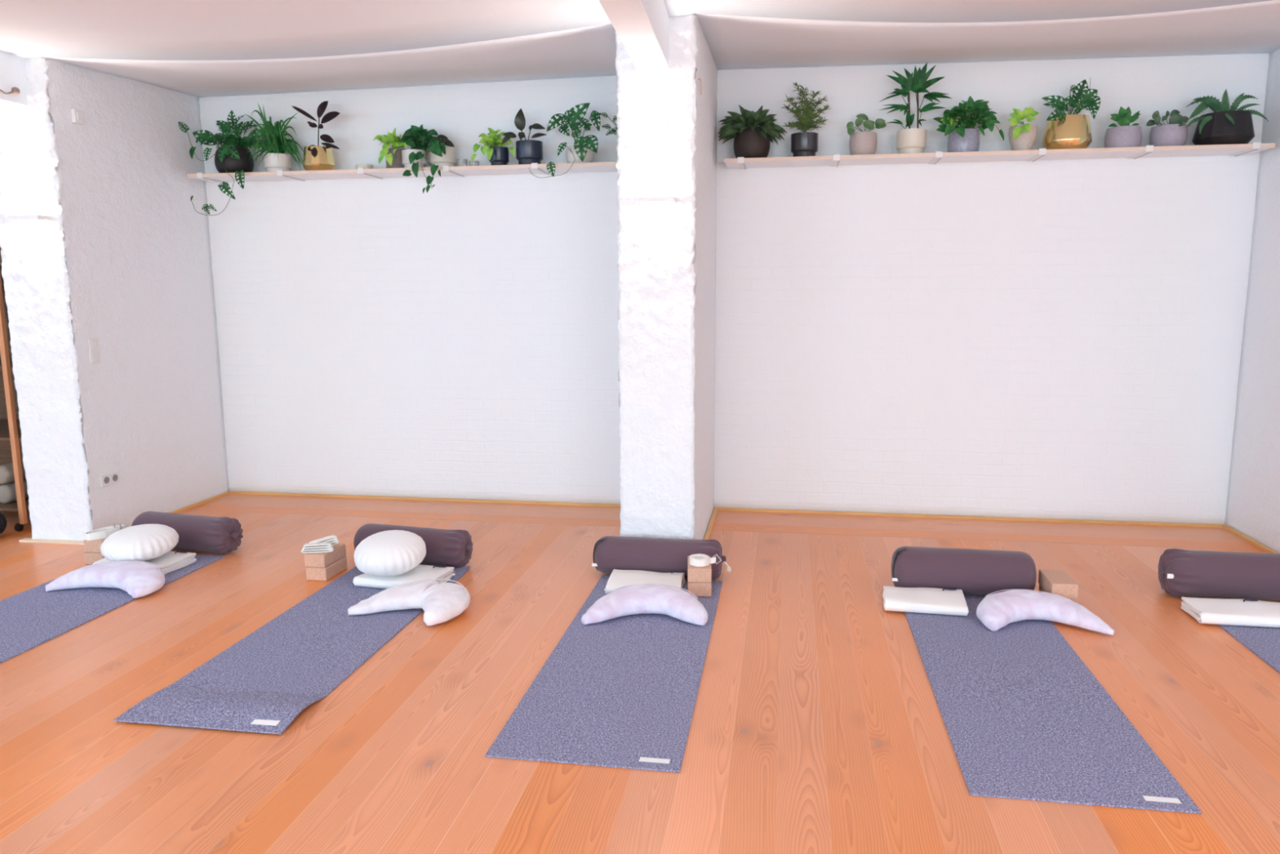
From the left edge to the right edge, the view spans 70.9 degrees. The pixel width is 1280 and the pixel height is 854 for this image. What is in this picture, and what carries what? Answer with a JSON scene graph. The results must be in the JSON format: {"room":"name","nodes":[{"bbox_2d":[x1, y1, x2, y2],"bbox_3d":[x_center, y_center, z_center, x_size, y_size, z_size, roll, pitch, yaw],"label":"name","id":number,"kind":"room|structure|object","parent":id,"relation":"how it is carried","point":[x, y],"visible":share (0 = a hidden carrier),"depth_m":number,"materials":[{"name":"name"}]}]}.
{"room":"exercise studio","nodes":[
{"label":"exercise studio","id":0,"kind":"room"},
{"bbox_2d":[0,57,229,540],"bbox_3d":[-3.280,-0.862,5.663,0.434,2.900,1.329,1,9,9],"label":"wall","id":1,"kind":"structure","parent":0,"point":[122,259],"depth_m":5.30,"materials":[{"name":"white paint"}]},
{"bbox_2d":[0,87,19,94],"bbox_3d":[-3.342,-1.746,4.583,0.038,0.054,0.415,1,9,9],"label":"wire","id":2,"kind":"object","parent":1,"relation":"attached to","point":[15,91],"visible":1,"depth_m":4.75,"materials":[{"name":"brown"}]},
{"bbox_2d":[0,51,28,107],"bbox_3d":[-3.955,-1.363,0.913,0.164,0.467,8.088,1,9,8],"label":"trim","id":3,"kind":"structure","parent":1,"relation":"attached to","point":[12,68],"depth_m":4.76,"materials":[{"name":"white paint"}]},
{"bbox_2d":[9,213,49,221],"bbox_3d":[-3.333,-1.145,4.923,0.176,0.031,0.105,1,9,9],"label":"wall lamp","id":4,"kind":"object","parent":1,"relation":"attached to","point":[33,217],"visible":1,"depth_m":4.88,"materials":[{"name":"white plastic"}]},
{"bbox_2d":[15,219,47,221],"bbox_3d":[-3.336,-1.129,4.912,0.156,0.002,0.064,1,9,9],"label":"diffuser","id":5,"kind":"object","parent":4,"relation":"attached to","point":[15,220],"depth_m":4.91,"materials":[{"name":"white"}]},
{"bbox_2d":[18,537,84,544],"bbox_3d":[-3.402,0.666,5.233,0.445,0.012,0.045,1,9,9],"label":"baseboard","id":6,"kind":"object","parent":1,"relation":"attached to","point":[24,540],"visible":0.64,"depth_m":5.22,"materials":[{"name":"brown wood"}]},
{"bbox_2d":[71,109,84,124],"bbox_3d":[-3.148,-1.738,5.038,0.027,0.072,0.072,1,9,9],"label":"thermostat","id":7,"kind":"object","parent":1,"relation":"attached to","point":[77,116],"visible":1,"depth_m":5.02,"materials":[{"name":"white plastic"}]},
{"bbox_2d":[87,337,100,364],"bbox_3d":[-3.154,-0.439,5.195,0.015,0.144,0.072,1,9,9],"label":"light switch","id":8,"kind":"object","parent":1,"relation":"attached to","point":[93,344],"visible":1,"depth_m":5.18,"materials":[{"name":"white plastic"}]},
{"bbox_2d":[99,471,119,487],"bbox_3d":[-3.147,0.308,5.337,0.012,0.072,0.144,1,9,9],"label":"power socket","id":9,"kind":"object","parent":1,"relation":"attached to","point":[107,479],"visible":1,"depth_m":5.33,"materials":[{"name":"white plastic"}]},
{"bbox_2d":[103,476,109,483],"bbox_3d":[-3.147,0.314,5.303,0.002,0.042,0.042,1,9,9],"label":"outlet","id":10,"kind":"object","parent":9,"relation":"attached to","point":[106,479],"depth_m":5.30,"materials":[{"name":"black"}]},
{"bbox_2d":[112,474,117,481],"bbox_3d":[-3.136,0.303,5.370,0.002,0.042,0.042,1,9,9],"label":"outlet","id":11,"kind":"object","parent":9,"relation":"attached to","point":[114,476],"depth_m":5.37,"materials":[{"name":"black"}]},
{"bbox_2d":[130,491,230,526],"bbox_3d":[-3.060,0.565,5.864,0.020,0.018,1.247,1,9,9],"label":"baseboard","id":12,"kind":"structure","parent":1,"relation":"attached to","point":[225,493],"depth_m":6.14,"materials":[{"name":"brown wood"}]},
{"bbox_2d":[0,493,1279,853],"bbox_3d":[-0.394,1.283,1.323,14.000,0.060,9.500,1,9,9],"label":"floor","id":13,"kind":"structure","parent":0,"point":[817,726],"depth_m":3.04,"materials":[{"name":"brown wood"}]},
{"bbox_2d":[0,512,7,533],"bbox_3d":[-3.858,0.574,5.293,0.213,0.182,0.212,1,9,9],"label":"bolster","id":14,"kind":"object","parent":13,"relation":"on","point":[3,521],"visible":1,"depth_m":5.31,"materials":[{"name":"black fabric"}]},
{"bbox_2d":[0,247,29,531],"bbox_3d":[-4.150,-0.472,5.794,1.085,2.100,0.865,1,9,9],"label":"storage rack","id":15,"kind":"object","parent":13,"relation":"on","point":[11,447],"visible":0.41,"depth_m":5.45,"materials":[{"name":"orange wood"}]},
{"bbox_2d":[0,264,21,434],"bbox_3d":[-3.721,-0.447,5.334,0.050,1.015,0.012,1,9,9],"label":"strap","id":16,"kind":"object","parent":15,"relation":"hanging from","point":[2,281],"visible":0.27,"depth_m":5.31,"materials":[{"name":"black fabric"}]},
{"bbox_2d":[0,478,28,503],"bbox_3d":[-3.953,0.392,5.815,0.120,0.120,0.420,1,9,9],"label":"rolled blanket","id":17,"kind":"object","parent":15,"relation":"on","point":[7,491],"visible":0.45,"depth_m":5.62,"materials":[{"name":"beige fabric"}]},
{"bbox_2d":[0,460,26,484],"bbox_3d":[-3.954,0.270,5.796,0.120,0.120,0.420,1,9,9],"label":"rolled blanket","id":18,"kind":"object","parent":17,"relation":"on","point":[6,470],"visible":0.4,"depth_m":5.61,"materials":[{"name":"beige fabric"}]},
{"bbox_2d":[84,551,105,564],"bbox_3d":[-2.893,0.687,4.890,0.112,0.068,0.215,1,9,9],"label":"block","id":19,"kind":"object","parent":13,"relation":"on","point":[90,557],"visible":0.3,"depth_m":4.79,"materials":[{"name":"brown wood"}]},
{"bbox_2d":[83,537,106,552],"bbox_3d":[-2.890,0.619,4.879,0.112,0.068,0.215,1,9,9],"label":"block","id":20,"kind":"object","parent":19,"relation":"on","point":[91,546],"visible":0.34,"depth_m":4.77,"materials":[{"name":"brown wood"}]},
{"bbox_2d":[84,523,125,540],"bbox_3d":[-2.883,0.557,4.849,0.099,0.060,0.209,5,10,31],"label":"strap","id":21,"kind":"object","parent":20,"relation":"on","point":[103,532],"visible":0.84,"depth_m":4.81,"materials":[{"name":"white fabric"}]},
{"bbox_2d":[0,554,225,662],"bbox_3d":[-2.724,0.839,4.091,0.610,0.007,1.820,1,9,9],"label":"yoga mat","id":22,"kind":"object","parent":13,"relation":"on","point":[30,618],"visible":0.59,"depth_m":4.10,"materials":[{"name":"plastic"}]},
{"bbox_2d":[44,560,164,598],"bbox_3d":[-2.584,0.730,4.411,0.575,0.107,0.292,1,9,9],"label":"pillow","id":23,"kind":"object","parent":22,"relation":"on","point":[139,579],"visible":1,"depth_m":4.35,"materials":[{"name":"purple fabric"}]},
{"bbox_2d":[93,551,196,574],"bbox_3d":[-2.603,0.705,4.718,0.408,0.062,0.288,2,9,15],"label":"folded blanket","id":24,"kind":"object","parent":22,"relation":"on","point":[171,561],"visible":0.2,"depth_m":4.69,"materials":[{"name":"white fabric"}]},
{"bbox_2d":[100,524,178,560],"bbox_3d":[-2.606,0.604,4.686,0.356,0.158,0.357,1,9,9],"label":"round cushion","id":25,"kind":"object","parent":24,"relation":"on","point":[143,542],"visible":0.96,"depth_m":4.58,"materials":[{"name":"white fabric"}]},
{"bbox_2d":[131,511,243,553],"bbox_3d":[-2.549,0.586,5.061,0.679,0.197,0.213,2,9,17],"label":"bolster","id":26,"kind":"object","parent":13,"relation":"on","point":[220,535],"visible":0.7,"depth_m":4.96,"materials":[{"name":"purple fabric"}]},
{"bbox_2d":[113,565,470,733],"bbox_3d":[-1.330,0.856,3.856,0.610,0.030,1.790,1,9,9],"label":"yoga mat","id":27,"kind":"object","parent":13,"relation":"on","point":[262,682],"visible":0.76,"depth_m":3.46,"materials":[{"name":"plastic"}]},
{"bbox_2d":[352,564,455,588],"bbox_3d":[-1.164,0.739,4.455,0.412,0.060,0.276,2,9,15],"label":"folded blanket","id":28,"kind":"object","parent":27,"relation":"on","point":[420,572],"visible":0.62,"depth_m":4.38,"materials":[{"name":"white fabric"}]},
{"bbox_2d":[354,529,426,577],"bbox_3d":[-1.235,0.622,4.441,0.348,0.187,0.347,1,9,9],"label":"round cushion","id":29,"kind":"object","parent":28,"relation":"on","point":[391,553],"visible":1,"depth_m":4.33,"materials":[{"name":"white fabric"}]},
{"bbox_2d":[347,578,470,626],"bbox_3d":[-1.016,0.773,4.080,0.516,0.105,0.351,2,9,18],"label":"pillow","id":30,"kind":"object","parent":27,"relation":"on","point":[441,602],"visible":1,"depth_m":4.02,"materials":[{"name":"fabric"}]},
{"bbox_2d":[353,523,472,567],"bbox_3d":[-1.203,0.623,4.787,0.674,0.192,0.208,2,9,16],"label":"bolster","id":31,"kind":"object","parent":27,"relation":"on","point":[444,547],"visible":0.66,"depth_m":4.68,"materials":[{"name":"purple fabric"}]},
{"bbox_2d":[305,555,346,581],"bbox_3d":[-1.607,0.723,4.611,0.112,0.068,0.215,1,9,10],"label":"block","id":32,"kind":"object","parent":13,"relation":"on","point":[322,574],"visible":0.82,"depth_m":4.52,"materials":[{"name":"brown wood"}]},
{"bbox_2d":[304,542,346,568],"bbox_3d":[-1.610,0.655,4.601,0.112,0.068,0.215,1,9,11],"label":"block","id":33,"kind":"object","parent":32,"relation":"on","point":[325,559],"visible":0.85,"depth_m":4.51,"materials":[{"name":"brown wood"}]},
{"bbox_2d":[301,534,338,552],"bbox_3d":[-1.623,0.595,4.566,0.176,0.059,0.114,-2,9,-10],"label":"strap","id":34,"kind":"object","parent":33,"relation":"on","point":[323,544],"visible":1,"depth_m":4.53,"materials":[{"name":"white fabric"}]},
{"bbox_2d":[484,575,722,772],"bbox_3d":[-0.036,0.895,3.628,0.610,0.007,1.800,1,9,9],"label":"yoga mat","id":35,"kind":"object","parent":13,"relation":"on","point":[620,691],"visible":0.73,"depth_m":3.20,"materials":[{"name":"plastic"}]},
{"bbox_2d":[581,583,707,625],"bbox_3d":[0.023,0.780,4.002,0.550,0.106,0.305,0,9,2],"label":"pillow","id":36,"kind":"object","parent":35,"relation":"on","point":[674,602],"visible":1,"depth_m":3.94,"materials":[{"name":"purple fabric"}]},
{"bbox_2d":[604,568,684,593],"bbox_3d":[0.028,0.750,4.341,0.369,0.060,0.253,1,9,8],"label":"folded blanket","id":37,"kind":"object","parent":35,"relation":"on","point":[617,579],"visible":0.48,"depth_m":4.35,"materials":[{"name":"white fabric"}]},
{"bbox_2d":[687,581,711,596],"bbox_3d":[0.286,0.749,4.322,0.112,0.068,0.215,0,9,4],"label":"block","id":38,"kind":"object","parent":35,"relation":"on","point":[699,589],"visible":0.46,"depth_m":4.22,"materials":[{"name":"brown wood"}]},
{"bbox_2d":[687,555,711,582],"bbox_3d":[0.285,0.681,4.312,0.112,0.068,0.215,0,9,3],"label":"block","id":39,"kind":"object","parent":38,"relation":"on","point":[695,574],"visible":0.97,"depth_m":4.21,"materials":[{"name":"brown wood"}]},
{"bbox_2d":[689,553,721,566],"bbox_3d":[0.312,0.625,4.267,0.154,0.052,0.095,1,9,9],"label":"strap","id":40,"kind":"object","parent":39,"relation":"on","point":[698,559],"visible":1,"depth_m":4.25,"materials":[{"name":"white fabric"}]},
{"bbox_2d":[591,535,731,579],"bbox_3d":[0.115,0.652,4.548,0.699,0.192,0.211,1,9,9],"label":"bolster","id":41,"kind":"object","parent":13,"relation":"on","point":[611,553],"visible":0.83,"depth_m":4.48,"materials":[{"name":"purple fabric"}]},
{"bbox_2d":[904,594,1201,813],"bbox_3d":[1.394,0.920,3.417,0.610,0.007,1.830,1,9,9],"label":"yoga mat","id":42,"kind":"object","parent":13,"relation":"on","point":[1024,717],"visible":0.85,"depth_m":3.00,"materials":[{"name":"plastic"}]},
{"bbox_2d":[882,586,968,615],"bbox_3d":[1.289,0.783,4.077,0.360,0.062,0.232,2,9,13],"label":"folded blanket","id":43,"kind":"object","parent":42,"relation":"on","point":[944,601],"visible":1,"depth_m":4.01,"materials":[{"name":"white fabric"}]},
{"bbox_2d":[891,546,1036,595],"bbox_3d":[1.525,0.680,4.260,0.649,0.211,0.218,1,9,10],"label":"bolster","id":44,"kind":"object","parent":42,"relation":"on","point":[974,571],"visible":0.86,"depth_m":4.18,"materials":[{"name":"purple fabric"}]},
{"bbox_2d":[976,588,1115,635],"bbox_3d":[1.728,0.787,3.886,0.538,0.109,0.307,1,9,9],"label":"pillow","id":45,"kind":"object","parent":42,"relation":"on","point":[996,611],"visible":1,"depth_m":3.84,"materials":[{"name":"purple fabric"}]},
{"bbox_2d":[1038,583,1078,603],"bbox_3d":[1.911,0.781,4.109,0.112,0.068,0.215,1,9,9],"label":"block","id":46,"kind":"object","parent":13,"relation":"on","point":[1041,588],"visible":0.2,"depth_m":4.13,"materials":[{"name":"brown wood"}]},
{"bbox_2d":[1038,568,1078,599],"bbox_3d":[1.904,0.714,4.095,0.112,0.068,0.215,1,9,9],"label":"block","id":47,"kind":"object","parent":46,"relation":"on","point":[1059,582],"visible":0.91,"depth_m":4.03,"materials":[{"name":"brown wood"}]},
{"bbox_2d":[1157,548,1279,599],"bbox_3d":[2.787,0.683,4.180,0.682,0.214,0.229,1,9,9],"label":"bolster","id":48,"kind":"object","parent":13,"relation":"on","point":[1181,572],"visible":1,"depth_m":4.12,"materials":[{"name":"purple fabric"}]},
{"bbox_2d":[1217,624,1279,673],"bbox_3d":[2.683,0.945,3.207,0.610,0.007,1.830,1,9,9],"label":"yoga mat","id":49,"kind":"object","parent":13,"relation":"on","point":[1264,642],"visible":0.38,"depth_m":3.68,"materials":[{"name":"plastic"}]},
{"bbox_2d":[1180,596,1279,627],"bbox_3d":[2.613,0.802,3.903,0.409,0.062,0.223,1,9,10],"label":"folded blanket","id":50,"kind":"object","parent":49,"relation":"on","point":[1246,612],"visible":1,"depth_m":3.86,"materials":[{"name":"white fabric"}]},
{"bbox_2d":[0,0,1279,97],"bbox_3d":[-0.409,-1.521,0.895,14.000,0.387,9.500,1,9,9],"label":"ceiling","id":51,"kind":"structure","parent":0,"point":[107,29],"depth_m":4.37,"materials":[{"name":"white paint"}]},
{"bbox_2d":[614,13,717,539],"bbox_3d":[0.188,-0.793,5.097,0.408,2.900,1.336,1,9,9],"label":"pillar","id":52,"kind":"structure","parent":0,"point":[666,131],"depth_m":4.50,"materials":[{"name":"white paint"}]},
{"bbox_2d":[598,0,669,71],"bbox_3d":[-0.454,-1.316,0.341,0.156,0.424,8.092,1,9,7],"label":"ceiling beam","id":53,"kind":"structure","parent":52,"relation":"attached to","point":[642,26],"depth_m":3.74,"materials":[{"name":"white paint"}]},
{"bbox_2d":[638,195,675,204],"bbox_3d":[0.085,-1.101,4.364,0.176,0.031,0.105,1,9,9],"label":"wall lamp","id":54,"kind":"object","parent":52,"relation":"attached to","point":[642,199],"visible":1,"depth_m":4.32,"materials":[{"name":"white plastic"}]},
{"bbox_2d":[640,201,673,204],"bbox_3d":[0.083,-1.085,4.353,0.156,0.002,0.064,1,9,9],"label":"diffuser","id":55,"kind":"object","parent":54,"relation":"attached to","point":[642,202],"depth_m":4.34,"materials":[{"name":"white"}]},
{"bbox_2d":[697,78,702,95],"bbox_3d":[0.290,-1.664,4.397,0.024,0.079,0.008,1,9,9],"label":"hook","id":56,"kind":"object","parent":52,"relation":"attached to","point":[700,79],"visible":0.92,"depth_m":4.39,"materials":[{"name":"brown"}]},
{"bbox_2d":[703,506,718,539],"bbox_3d":[0.400,0.633,5.292,0.026,0.020,1.267,1,9,9],"label":"baseboard","id":57,"kind":"structure","parent":52,"relation":"attached to","point":[715,511],"depth_m":5.50,"materials":[{"name":"brown wood"}]},
{"bbox_2d":[199,53,1269,524],"bbox_3d":[0.374,-0.875,5.793,14.000,2.850,0.125,1,9,9],"label":"wall","id":58,"kind":"structure","parent":0,"point":[1038,339],"depth_m":5.67,"materials":[{"name":"white paint"}]},
{"bbox_2d":[186,161,617,183],"bbox_3d":[-1.437,-1.633,5.771,3.053,0.038,0.283,1,9,9],"label":"wall shelf","id":59,"kind":"object","parent":58,"relation":"attached to","point":[535,168],"visible":0.94,"depth_m":5.73,"materials":[{"name":"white wood"}]},
{"bbox_2d":[178,110,262,215],"bbox_3d":[-2.741,-1.735,5.924,0.546,0.682,0.316,1,9,9],"label":"monstera","id":60,"kind":"object","parent":59,"relation":"on","point":[235,159],"visible":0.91,"depth_m":5.88,"materials":[{"name":"green plant"}]},
{"bbox_2d":[214,146,253,173],"bbox_3d":[-2.687,-1.754,5.952,0.238,0.172,0.238,1,9,9],"label":"pot","id":61,"kind":"object","parent":60,"relation":"on","point":[242,161],"depth_m":5.86,"materials":[{"name":"black ceramic"}]},
{"bbox_2d":[244,103,304,171],"bbox_3d":[-2.389,-1.874,5.819,0.437,0.446,0.301,1,9,9],"label":"spider plant","id":62,"kind":"object","parent":59,"relation":"on","point":[275,143],"visible":0.98,"depth_m":5.84,"materials":[{"name":"green plant"}]},
{"bbox_2d":[292,101,340,170],"bbox_3d":[-2.057,-1.874,5.812,0.311,0.444,0.203,5,10,33],"label":"rubber plant","id":63,"kind":"object","parent":59,"relation":"on","point":[317,157],"visible":0.99,"depth_m":5.78,"materials":[{"name":"gold plant"}]},
{"bbox_2d":[355,164,373,168],"bbox_3d":[-1.785,-1.675,5.825,0.110,0.044,0.110,1,9,9],"label":"dish","id":64,"kind":"object","parent":59,"relation":"on","point":[357,166],"visible":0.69,"depth_m":5.78,"materials":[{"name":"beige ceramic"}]},
{"bbox_2d":[373,128,413,168],"bbox_3d":[-1.558,-1.777,5.736,0.247,0.271,0.230,-5,10,-28],"label":"pothos","id":65,"kind":"object","parent":59,"relation":"on","point":[393,155],"visible":0.7,"depth_m":5.72,"materials":[{"name":"green plant"}]},
{"bbox_2d":[386,147,405,168],"bbox_3d":[-1.565,-1.717,5.793,0.140,0.135,0.140,1,9,9],"label":"pot","id":66,"kind":"object","parent":65,"relation":"on","point":[397,163],"depth_m":5.73,"materials":[{"name":"grey ceramic"}]},
{"bbox_2d":[399,124,445,193],"bbox_3d":[-1.372,-1.691,5.684,0.322,0.447,0.254,1,9,9],"label":"philodendron","id":67,"kind":"object","parent":59,"relation":"on","point":[415,157],"visible":0.95,"depth_m":5.66,"materials":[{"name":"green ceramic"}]},
{"bbox_2d":[401,149,426,168],"bbox_3d":[-1.441,-1.702,5.744,0.156,0.118,0.156,1,9,9],"label":"pot","id":68,"kind":"object","parent":67,"relation":"on","point":[405,153],"depth_m":5.69,"materials":[{"name":"white ceramic"}]},
{"bbox_2d":[427,134,456,166],"bbox_3d":[-1.264,-1.756,5.762,0.205,0.218,0.170,1,9,9],"label":"rubber plant","id":69,"kind":"object","parent":59,"relation":"on","point":[449,158],"visible":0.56,"depth_m":5.70,"materials":[{"name":"beige ceramic"}]},
{"bbox_2d":[457,158,466,166],"bbox_3d":[-1.129,-1.669,5.707,0.064,0.060,0.064,1,9,9],"label":"glass","id":70,"kind":"object","parent":59,"relation":"on","point":[460,162],"visible":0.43,"depth_m":5.68,"materials":[{"name":"white"}]},
{"bbox_2d":[469,160,479,165],"bbox_3d":[-1.050,-1.660,5.696,0.064,0.045,0.064,1,9,9],"label":"glass","id":71,"kind":"object","parent":59,"relation":"on","point":[474,162],"visible":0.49,"depth_m":5.67,"materials":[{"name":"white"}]},
{"bbox_2d":[471,128,515,165],"bbox_3d":[-0.902,-1.753,5.631,0.273,0.249,0.214,1,9,9],"label":"pothos","id":72,"kind":"object","parent":59,"relation":"on","point":[496,154],"visible":0.88,"depth_m":5.62,"materials":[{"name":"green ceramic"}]},
{"bbox_2d":[488,146,509,165],"bbox_3d":[-0.888,-1.694,5.664,0.124,0.122,0.124,1,9,9],"label":"pot","id":73,"kind":"object","parent":72,"relation":"on","point":[500,156],"depth_m":5.61,"materials":[{"name":"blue ceramic"}]},
{"bbox_2d":[501,108,546,164],"bbox_3d":[-0.716,-1.804,5.609,0.288,0.354,0.178,0,9,-1],"label":"rubber plant","id":74,"kind":"object","parent":59,"relation":"on","point":[528,151],"visible":0.91,"depth_m":5.57,"materials":[{"name":"blue ceramic"}]},
{"bbox_2d":[515,139,542,164],"bbox_3d":[-0.692,-1.705,5.630,0.168,0.152,0.168,1,9,9],"label":"pot","id":75,"kind":"object","parent":74,"relation":"on","point":[527,151],"depth_m":5.56,"materials":[{"name":"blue ceramic"}]},
{"bbox_2d":[528,102,601,177],"bbox_3d":[-0.448,-1.753,5.532,0.434,0.447,0.275,1,9,9],"label":"monstera","id":76,"kind":"object","parent":59,"relation":"on","point":[575,153],"visible":0.91,"depth_m":5.49,"materials":[{"name":"green plant"}]},
{"bbox_2d":[565,145,594,163],"bbox_3d":[-0.374,-1.678,5.581,0.176,0.110,0.176,1,9,9],"label":"pot","id":77,"kind":"object","parent":76,"relation":"on","point":[589,156],"depth_m":5.52,"materials":[{"name":"white ceramic"}]},
{"bbox_2d":[600,112,617,159],"bbox_3d":[-0.095,-1.766,5.482,0.265,0.310,0.184,-3,9,-18],"label":"monstera","id":78,"kind":"object","parent":59,"relation":"on","point":[604,114],"visible":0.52,"depth_m":5.49,"materials":[{"name":"green plant"}]},
{"bbox_2d":[230,490,620,506],"bbox_3d":[-1.421,0.501,6.231,3.098,0.016,0.022,1,9,9],"label":"baseboard","id":79,"kind":"structure","parent":58,"relation":"attached to","point":[231,491],"depth_m":6.23,"materials":[{"name":"brown wood"}]},
{"bbox_2d":[713,506,1222,527],"bbox_3d":[2.011,0.568,5.674,3.088,0.016,0.022,1,9,9],"label":"baseboard","id":80,"kind":"structure","parent":58,"relation":"attached to","point":[1086,521],"depth_m":5.65,"materials":[{"name":"brown wood"}]},
{"bbox_2d":[724,142,1275,169],"bbox_3d":[1.984,-1.567,5.216,2.964,0.038,0.283,1,9,9],"label":"wall shelf","id":81,"kind":"object","parent":58,"relation":"attached to","point":[1148,151],"visible":1,"depth_m":5.15,"materials":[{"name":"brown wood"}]},
{"bbox_2d":[717,105,787,158],"bbox_3d":[0.670,-1.761,5.386,0.406,0.322,0.284,1,9,9],"label":"potted fern","id":82,"kind":"object","parent":81,"relation":"on","point":[751,140],"visible":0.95,"depth_m":5.32,"materials":[{"name":"green plant"}]},
{"bbox_2d":[733,125,769,158],"bbox_3d":[0.672,-1.696,5.405,0.218,0.188,0.218,1,9,9],"label":"pot","id":83,"kind":"object","parent":82,"relation":"on","point":[748,143],"depth_m":5.32,"materials":[{"name":"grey ceramic"}]},
{"bbox_2d":[781,82,830,156],"bbox_3d":[0.984,-1.816,5.321,0.293,0.446,0.186,2,9,15],"label":"pine","id":84,"kind":"object","parent":81,"relation":"on","point":[804,144],"visible":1,"depth_m":5.30,"materials":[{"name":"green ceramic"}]},
{"bbox_2d":[791,132,817,156],"bbox_3d":[0.980,-1.669,5.358,0.160,0.145,0.160,1,9,9],"label":"pot","id":85,"kind":"object","parent":84,"relation":"on","point":[802,144],"depth_m":5.29,"materials":[{"name":"grey ceramic"}]},
{"bbox_2d":[846,113,886,155],"bbox_3d":[1.328,-1.715,5.292,0.223,0.253,0.163,1,9,9],"label":"potted peperomia","id":86,"kind":"object","parent":81,"relation":"on","point":[861,143],"visible":0.79,"depth_m":5.24,"materials":[{"name":"beige ceramic"}]},
{"bbox_2d":[848,131,877,155],"bbox_3d":[1.317,-1.659,5.304,0.160,0.138,0.160,1,9,9],"label":"pot","id":87,"kind":"object","parent":86,"relation":"on","point":[861,143],"depth_m":5.24,"materials":[{"name":"ceramic"}]},
{"bbox_2d":[880,62,951,153],"bbox_3d":[1.589,-1.842,5.231,0.406,0.520,0.169,1,9,9],"label":"potted palm","id":88,"kind":"object","parent":81,"relation":"on","point":[913,140],"visible":0.94,"depth_m":5.19,"materials":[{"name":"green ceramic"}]},
{"bbox_2d":[896,128,926,153],"bbox_3d":[1.588,-1.657,5.260,0.168,0.145,0.168,1,9,9],"label":"pot","id":89,"kind":"object","parent":88,"relation":"on","point":[913,140],"depth_m":5.19,"materials":[{"name":"beige ceramic"}]},
{"bbox_2d":[933,96,1004,152],"bbox_3d":[1.884,-1.736,5.182,0.362,0.323,0.230,-1,9,-3],"label":"ivy","id":90,"kind":"object","parent":81,"relation":"on","point":[963,138],"visible":0.97,"depth_m":5.14,"materials":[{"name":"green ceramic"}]},
{"bbox_2d":[946,128,979,152],"bbox_3d":[1.876,-1.647,5.214,0.178,0.135,0.178,1,9,9],"label":"pot","id":91,"kind":"object","parent":90,"relation":"on","point":[971,141],"depth_m":5.14,"materials":[{"name":"grey ceramic"}]},
{"bbox_2d":[1007,106,1039,150],"bbox_3d":[2.179,-1.693,5.115,0.158,0.257,0.235,4,10,27],"label":"pothos","id":92,"kind":"object","parent":81,"relation":"on","point":[1023,136],"visible":0.88,"depth_m":5.10,"materials":[{"name":"beige ceramic"}]},
{"bbox_2d":[1008,124,1037,150],"bbox_3d":[2.196,-1.647,5.161,0.153,0.152,0.153,1,9,9],"label":"pot","id":93,"kind":"object","parent":92,"relation":"on","point":[1025,141],"depth_m":5.11,"materials":[{"name":"beige ceramic"}]},
{"bbox_2d":[1041,77,1100,149],"bbox_3d":[2.426,-1.768,5.104,0.302,0.402,0.260,1,9,9],"label":"monstera","id":94,"kind":"object","parent":81,"relation":"on","point":[1063,131],"visible":0.99,"depth_m":5.03,"materials":[{"name":"gold metal"}]},
{"bbox_2d":[1041,114,1092,149],"bbox_3d":[2.434,-1.662,5.119,0.260,0.188,0.260,1,9,9],"label":"pot","id":95,"kind":"object","parent":94,"relation":"on","point":[1062,131],"depth_m":5.02,"materials":[{"name":"gold metal"}]},
{"bbox_2d":[1104,106,1142,147],"bbox_3d":[2.721,-1.681,5.069,0.200,0.238,0.188,1,9,9],"label":"potted peperomia","id":96,"kind":"object","parent":81,"relation":"on","point":[1124,135],"visible":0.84,"depth_m":5.01,"materials":[{"name":"grey ceramic"}]},
{"bbox_2d":[1104,125,1142,147],"bbox_3d":[2.728,-1.623,5.076,0.188,0.122,0.188,1,9,9],"label":"pot","id":97,"kind":"object","parent":96,"relation":"on","point":[1116,136],"depth_m":5.00,"materials":[{"name":"grey ceramic"}]},
{"bbox_2d":[1146,109,1188,146],"bbox_3d":[2.936,-1.665,5.034,0.237,0.214,0.190,1,9,9],"label":"potted peperomia","id":98,"kind":"object","parent":81,"relation":"on","point":[1175,133],"visible":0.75,"depth_m":4.97,"materials":[{"name":"grey ceramic"}]},
{"bbox_2d":[1149,124,1187,146],"bbox_3d":[2.962,-1.619,5.038,0.186,0.122,0.186,1,9,9],"label":"pot","id":99,"kind":"object","parent":98,"relation":"on","point":[1169,135],"depth_m":4.97,"materials":[{"name":"grey ceramic"}]},
{"bbox_2d":[1185,88,1268,145],"bbox_3d":[3.192,-1.703,4.963,0.394,0.308,0.291,-3,9,-18],"label":"potted fern","id":100,"kind":"object","parent":81,"relation":"on","point":[1224,126],"visible":0.98,"depth_m":4.91,"materials":[{"name":"green plant"}]},
{"bbox_2d":[1191,110,1254,145],"bbox_3d":[3.240,-1.641,4.989,0.292,0.178,0.292,1,9,9],"label":"pot","id":101,"kind":"object","parent":100,"relation":"on","point":[1219,126],"depth_m":4.89,"materials":[{"name":"black ceramic"}]},
{"bbox_2d":[1224,48,1279,553],"bbox_3d":[3.612,-0.726,4.542,0.408,2.900,1.330,1,9,9],"label":"wall","id":102,"kind":"structure","parent":0,"point":[1253,500],"depth_m":5.04,"materials":[{"name":"white paint"}]},
{"bbox_2d":[1222,524,1279,553],"bbox_3d":[3.418,0.692,4.801,0.022,0.020,1.267,1,9,9],"label":"baseboard","id":103,"kind":"structure","parent":102,"relation":"attached to","point":[1260,545],"depth_m":5.11,"materials":[{"name":"brown wood"}]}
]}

